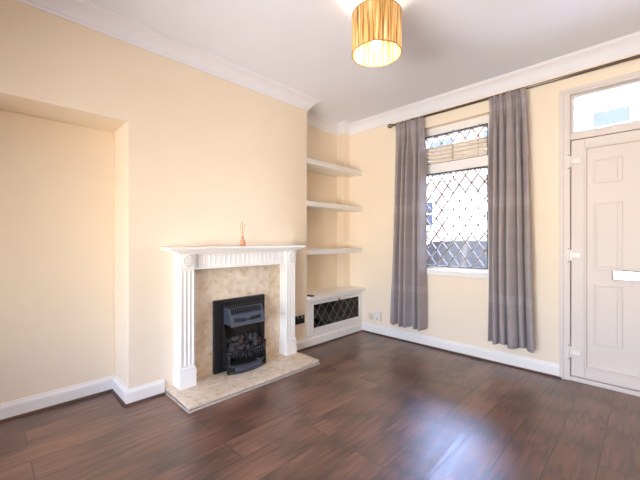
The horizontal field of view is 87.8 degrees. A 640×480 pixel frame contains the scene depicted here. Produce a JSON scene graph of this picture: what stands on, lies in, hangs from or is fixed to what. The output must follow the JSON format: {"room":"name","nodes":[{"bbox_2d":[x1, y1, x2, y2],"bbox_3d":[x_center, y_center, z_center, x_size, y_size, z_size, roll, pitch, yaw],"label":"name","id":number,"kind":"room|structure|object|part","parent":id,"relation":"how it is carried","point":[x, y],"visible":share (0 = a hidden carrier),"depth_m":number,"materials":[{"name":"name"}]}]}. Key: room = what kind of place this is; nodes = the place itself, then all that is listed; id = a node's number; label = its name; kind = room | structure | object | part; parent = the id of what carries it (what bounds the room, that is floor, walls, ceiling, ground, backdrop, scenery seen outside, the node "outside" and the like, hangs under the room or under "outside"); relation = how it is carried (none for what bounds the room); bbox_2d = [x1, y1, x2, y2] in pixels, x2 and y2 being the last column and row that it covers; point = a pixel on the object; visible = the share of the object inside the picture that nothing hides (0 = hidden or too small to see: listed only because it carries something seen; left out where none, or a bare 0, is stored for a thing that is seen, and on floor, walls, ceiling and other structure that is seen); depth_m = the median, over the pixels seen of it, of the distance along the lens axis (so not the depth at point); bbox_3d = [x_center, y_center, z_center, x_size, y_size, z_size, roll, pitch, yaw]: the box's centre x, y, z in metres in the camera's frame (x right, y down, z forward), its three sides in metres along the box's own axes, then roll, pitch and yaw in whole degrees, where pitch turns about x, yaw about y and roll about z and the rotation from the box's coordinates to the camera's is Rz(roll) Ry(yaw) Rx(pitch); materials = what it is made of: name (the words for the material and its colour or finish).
{"room":"living room","nodes":[
{"label":"living room","id":0,"kind":"room"},
{"bbox_2d":[0,0,349,403],"bbox_3d":[-1.532,-0.170,2.754,0.750,2.700,5.170,0,0,45],"label":"wall","id":1,"kind":"structure","parent":0,"point":[114,152],"depth_m":2.49,"materials":[{"name":"beige paint"}]},
{"bbox_2d":[0,375,165,422],"bbox_3d":[-2.253,1.123,1.714,0.384,0.115,2.677,0,0,45],"label":"baseboard","id":2,"kind":"structure","parent":1,"relation":"attached to","point":[11,410],"depth_m":2.40,"materials":[{"name":"white wood"}]},
{"bbox_2d":[295,315,304,324],"bbox_3d":[-0.214,0.852,3.548,0.012,0.088,0.135,0,0,45],"label":"wall socket","id":3,"kind":"object","parent":1,"relation":"attached to","point":[298,319],"visible":0.95,"depth_m":3.54,"materials":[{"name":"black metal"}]},
{"bbox_2d":[16,0,639,134],"bbox_3d":[-0.030,-1.465,1.273,4.130,0.110,5.170,0,0,45],"label":"crown molding","id":4,"kind":"structure","parent":1,"relation":"attached to","point":[85,13],"depth_m":2.80,"materials":[{"name":"paint"}]},
{"bbox_2d":[297,322,362,351],"bbox_3d":[0.126,1.123,3.877,0.034,0.115,1.202,0,0,45],"label":"baseboard","id":5,"kind":"structure","parent":1,"relation":"attached to","point":[316,340],"depth_m":3.84,"materials":[{"name":"white wood"}]},
{"bbox_2d":[307,158,361,176],"bbox_3d":[0.087,-0.870,4.096,0.330,0.056,0.983,0,0,45],"label":"shelf","id":6,"kind":"object","parent":1,"relation":"attached to","point":[315,166],"visible":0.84,"depth_m":4.03,"materials":[{"name":"white wood"}]},
{"bbox_2d":[307,201,361,211],"bbox_3d":[0.087,-0.402,4.096,0.330,0.056,0.983,0,0,45],"label":"shelf","id":7,"kind":"object","parent":1,"relation":"attached to","point":[311,205],"visible":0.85,"depth_m":4.00,"materials":[{"name":"white wood"}]},
{"bbox_2d":[307,248,361,254],"bbox_3d":[0.087,0.134,4.096,0.330,0.056,0.983,0,0,45],"label":"shelf","id":8,"kind":"object","parent":1,"relation":"attached to","point":[313,251],"visible":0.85,"depth_m":3.97,"materials":[{"name":"white wood"}]},
{"bbox_2d":[307,286,365,336],"bbox_3d":[0.108,0.841,4.075,0.389,0.444,0.983,0,0,45],"label":"cabinet","id":9,"kind":"object","parent":1,"relation":"attached to","point":[330,308],"visible":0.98,"depth_m":3.95,"materials":[{"name":"white wood"}]},
{"bbox_3d":[0.207,0.855,3.991,0.026,0.335,0.887,0,0,45],"label":"cupboard door","id":10,"kind":"part","parent":9,"relation":"part of","materials":[{"name":"white wood"}]},
{"bbox_3d":[0.208,0.853,3.993,0.004,0.261,0.818,0,0,45],"label":"door glass","id":11,"kind":"part","parent":9,"relation":"part of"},
{"bbox_2d":[0,328,639,479],"bbox_3d":[-0.178,1.230,1.208,4.850,0.100,5.470,0,0,45],"label":"floor","id":12,"kind":"structure","parent":0,"point":[373,407],"depth_m":2.08,"materials":[{"name":"laminate"}]},
{"bbox_2d":[165,352,319,413],"bbox_3d":[-0.599,1.157,2.856,0.434,0.044,1.265,0,0,45],"label":"hearth","id":13,"kind":"object","parent":12,"relation":"on","point":[211,389],"visible":0.74,"depth_m":2.67,"materials":[{"name":"beige stone"}]},
{"bbox_2d":[160,245,305,389],"bbox_3d":[-0.683,0.594,2.945,0.188,1.082,1.345,0,0,45],"label":"fireplace surround","id":14,"kind":"object","parent":13,"relation":"on","point":[203,275],"visible":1,"depth_m":2.82,"materials":[{"name":"white wood"}]},
{"bbox_2d":[160,245,305,251],"bbox_3d":[-0.683,0.069,2.945,0.188,0.032,1.345,0,0,45],"label":"mantel shelf","id":15,"kind":"object","parent":14,"relation":"attached to","point":[265,248],"depth_m":2.81,"materials":[{"name":"white wood"}]},
{"bbox_3d":[-0.687,0.097,2.962,0.158,0.025,1.234,0,0,45],"label":"bed moulding","id":16,"kind":"part","parent":14,"relation":"part of","materials":[{"name":"white wood"}]},
{"bbox_3d":[-0.737,0.672,3.009,0.020,0.924,0.970,0,0,45],"label":"panel","id":17,"kind":"part","parent":14,"relation":"part of","materials":[{"name":"beige stone"}]},
{"bbox_2d":[240,221,245,245],"bbox_3d":[-0.678,-0.054,2.916,0.052,0.214,0.055,0,0,45],"label":"reed diffuser","id":18,"kind":"object","parent":14,"relation":"on","point":[242,241],"visible":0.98,"depth_m":2.90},
{"bbox_2d":[240,236,245,245],"bbox_3d":[-0.678,0.009,2.916,0.052,0.086,0.052,0,0,45],"label":"bottle","id":19,"kind":"object","parent":18,"relation":"attached to","point":[242,242],"depth_m":2.90,"materials":[{"name":"orange glass"}]},
{"bbox_2d":[213,294,265,374],"bbox_3d":[-0.665,0.824,2.937,0.184,0.619,0.516,0,0,45],"label":"fire","id":20,"kind":"object","parent":13,"relation":"on","point":[239,341],"visible":1,"depth_m":2.89,"materials":[{"name":"black metal"}]},
{"bbox_2d":[224,299,265,327],"bbox_3d":[-0.658,0.641,2.932,0.132,0.181,0.350,0,0,45],"label":"hood","id":21,"kind":"object","parent":20,"relation":"attached to","point":[238,312],"depth_m":2.90,"materials":[{"name":"black metal"}]},
{"bbox_3d":[-0.620,1.121,2.901,0.050,0.006,0.368,0,0,45],"label":"ash pan trim","id":22,"kind":"part","parent":20,"relation":"part of","materials":[{"name":"metal"}]},
{"bbox_3d":[-0.620,1.070,2.901,0.050,0.008,0.368,0,0,45],"label":"ash pan trim","id":23,"kind":"part","parent":20,"relation":"part of","materials":[{"name":"metal"}]},
{"bbox_3d":[-0.613,1.096,2.893,0.028,0.032,0.269,0,0,45],"label":"ash pan plate","id":24,"kind":"part","parent":20,"relation":"part of","materials":[{"name":"metal"}]},
{"bbox_2d":[86,0,639,122],"bbox_3d":[-0.090,-1.595,1.297,4.850,0.150,5.720,0,0,45],"label":"ceiling","id":25,"kind":"structure","parent":0,"point":[304,46],"depth_m":2.48,"materials":[{"name":"paint"}]},
{"bbox_2d":[352,0,401,67],"bbox_3d":[0.346,-1.327,2.039,0.303,0.385,0.303,0,0,45],"label":"pendant lamp","id":26,"kind":"object","parent":25,"relation":"hanging from","point":[376,24],"visible":1,"depth_m":1.94,"materials":[{"name":"yellow fabric"}]},
{"bbox_3d":[0.346,-1.208,2.039,0.060,0.105,0.060,0,0,45],"label":"bulb","id":27,"kind":"part","parent":26,"relation":"part of","materials":[{"name":"white glass"}]},
{"bbox_2d":[350,53,639,391],"bbox_3d":[1.830,-0.070,3.244,4.850,2.900,0.250,0,0,45],"label":"wall","id":28,"kind":"structure","parent":0,"point":[457,307],"depth_m":3.39,"materials":[{"name":"beige paint"}]},
{"bbox_2d":[369,312,373,319],"bbox_3d":[0.654,0.968,4.217,0.088,0.088,0.016,0,0,45],"label":"wall socket","id":29,"kind":"object","parent":28,"relation":"attached to","point":[371,315],"visible":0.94,"depth_m":4.21,"materials":[{"name":"beige plastic"}]},
{"bbox_2d":[374,311,380,320],"bbox_3d":[0.718,0.947,4.136,0.089,0.117,0.041,0,0,45],"label":"box","id":30,"kind":"object","parent":28,"relation":"attached to","point":[377,314],"visible":1,"depth_m":4.12,"materials":[{"name":"white plastic"}]},
{"bbox_2d":[425,115,488,278],"bbox_3d":[1.419,-0.435,3.551,0.817,1.630,0.170,0,0,45],"label":"window","id":31,"kind":"structure","parent":28,"relation":"in","point":[479,162],"depth_m":3.53,"materials":[{"name":"paint"}]},
{"bbox_2d":[426,124,486,164],"bbox_3d":[1.413,-1.012,3.549,0.690,0.323,0.041,0,0,45],"label":"window blind","id":32,"kind":"object","parent":31,"relation":"attached to","point":[474,146],"visible":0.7,"depth_m":3.50,"materials":[{"name":"beige wood"}]},
{"bbox_3d":[1.414,-1.021,3.550,0.690,0.010,0.031,0,0,45],"label":"rail","id":33,"kind":"part","parent":32,"relation":"part of","materials":[{"name":"beige wood"}]},
{"bbox_3d":[1.414,-0.858,3.550,0.690,0.014,0.031,0,0,45],"label":"rail","id":34,"kind":"part","parent":32,"relation":"part of","materials":[{"name":"beige wood"}]},
{"bbox_3d":[1.395,0.357,3.526,0.817,0.045,0.100,0,0,45],"label":"sill","id":35,"kind":"part","parent":31,"relation":"part of","materials":[{"name":"paint"}]},
{"bbox_2d":[362,322,560,378],"bbox_3d":[1.295,1.123,3.572,2.128,0.115,0.034,0,0,45],"label":"baseboard","id":36,"kind":"structure","parent":28,"relation":"attached to","point":[541,367],"depth_m":3.35,"materials":[{"name":"white wood"}]},
{"bbox_2d":[387,54,639,127],"bbox_3d":[1.844,-1.338,2.974,2.858,0.070,0.116,0,0,45],"label":"curtain rod","id":37,"kind":"object","parent":28,"relation":"attached to","point":[635,56],"visible":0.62,"depth_m":2.84,"materials":[{"name":"grey metal"}]},
{"bbox_2d":[390,116,426,330],"bbox_3d":[0.975,-0.184,3.779,0.455,2.362,0.144,0,0,45],"label":"curtain","id":38,"kind":"object","parent":37,"relation":"hanging from","point":[408,308],"visible":1,"depth_m":3.73,"materials":[{"name":"grey fabric"}]},
{"bbox_2d":[488,87,533,352],"bbox_3d":[1.740,-0.193,3.037,0.384,2.340,0.134,0,0,45],"label":"curtain","id":39,"kind":"object","parent":37,"relation":"hanging from","point":[510,298],"visible":1,"depth_m":3.00,"materials":[{"name":"grey fabric"}]},
{"bbox_2d":[559,70,639,396],"bbox_3d":[2.426,-0.045,2.517,0.996,2.450,0.149,0,0,45],"label":"door","id":40,"kind":"structure","parent":28,"relation":"in","point":[599,168],"depth_m":2.69,"materials":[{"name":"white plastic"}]},
{"bbox_3d":[2.440,0.152,2.531,0.840,1.975,0.070,0,0,45],"label":"sash","id":41,"kind":"part","parent":40,"relation":"part of","materials":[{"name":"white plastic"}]},
{"bbox_3d":[2.436,0.145,2.528,0.662,1.818,0.039,0,0,45],"label":"panel","id":42,"kind":"part","parent":40,"relation":"part of","materials":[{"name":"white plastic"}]},
{"bbox_3d":[2.427,0.275,2.518,0.326,0.078,0.007,0,0,45],"label":"letter plate","id":43,"kind":"part","parent":40,"relation":"part of","materials":[{"name":"white metal"}]},
{"label":"outside","id":44,"kind":"structure","parent":0,"visible":0},
{"bbox_3d":[19.522,1.510,25.494,52.000,0.180,56.280,0,0,45],"label":"road","id":45,"kind":"object","parent":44,"visible":0},
{"bbox_2d":[427,236,488,273],"bbox_3d":[3.237,0.675,5.507,4.195,1.490,1.828,0,0,45],"label":"car","id":46,"kind":"object","parent":45,"relation":"on","point":[465,250],"visible":0.02,"depth_m":5.51,"materials":[{"name":"paint"}]},
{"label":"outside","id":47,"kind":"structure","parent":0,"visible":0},
{"bbox_3d":[5.437,1.360,11.211,52.000,0.120,1.600,0,0,45],"label":"pavement","id":48,"kind":"object","parent":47,"visible":0},
{"bbox_2d":[427,127,486,240],"bbox_3d":[7.324,-2.485,14.406,4.600,7.570,6.800,0,0,45],"label":"house","id":49,"kind":"structure","parent":48,"relation":"on","point":[478,181],"depth_m":12.23,"materials":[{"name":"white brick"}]},
{"bbox_3d":[4.267,-1.045,13.477,0.650,0.950,0.008,0,0,45],"label":"pane","id":50,"kind":"part","parent":49,"relation":"part of","materials":[{"name":"clear glass"}]},
{"bbox_3d":[4.747,-3.220,13.003,0.900,1.400,0.008,0,0,45],"label":"pane","id":51,"kind":"part","parent":49,"relation":"part of","materials":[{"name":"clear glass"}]},
{"bbox_3d":[4.718,-2.385,12.973,1.300,0.129,0.099,0,0,45],"label":"stone sill","id":52,"kind":"part","parent":49,"relation":"part of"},
{"bbox_3d":[5.057,-0.420,12.000,0.750,1.400,0.007,0,0,45],"label":"bay pane","id":53,"kind":"part","parent":49,"relation":"part of","materials":[{"name":"glass"}]},
{"bbox_3d":[6.142,-2.385,11.569,1.300,0.129,0.099,0,0,45],"label":"stone sill","id":54,"kind":"part","parent":49,"relation":"part of","materials":[{"name":"white stone"}]},
{"bbox_3d":[6.171,-3.220,11.599,0.900,1.400,0.008,0,0,45],"label":"pane","id":55,"kind":"part","parent":49,"relation":"part of","materials":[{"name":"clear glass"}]},
{"bbox_2d":[575,85,639,131],"bbox_3d":[10.684,-2.485,11.261,4.600,7.570,6.560,0,0,45],"label":"house","id":56,"kind":"structure","parent":48,"relation":"on","point":[623,105],"depth_m":9.51,"materials":[{"name":"brick"}]},
{"bbox_3d":[8.307,-3.270,9.492,0.800,0.900,0.008,0,0,45],"label":"pane","id":57,"kind":"part","parent":56,"relation":"part of","materials":[{"name":"clear glass"}]}
]}

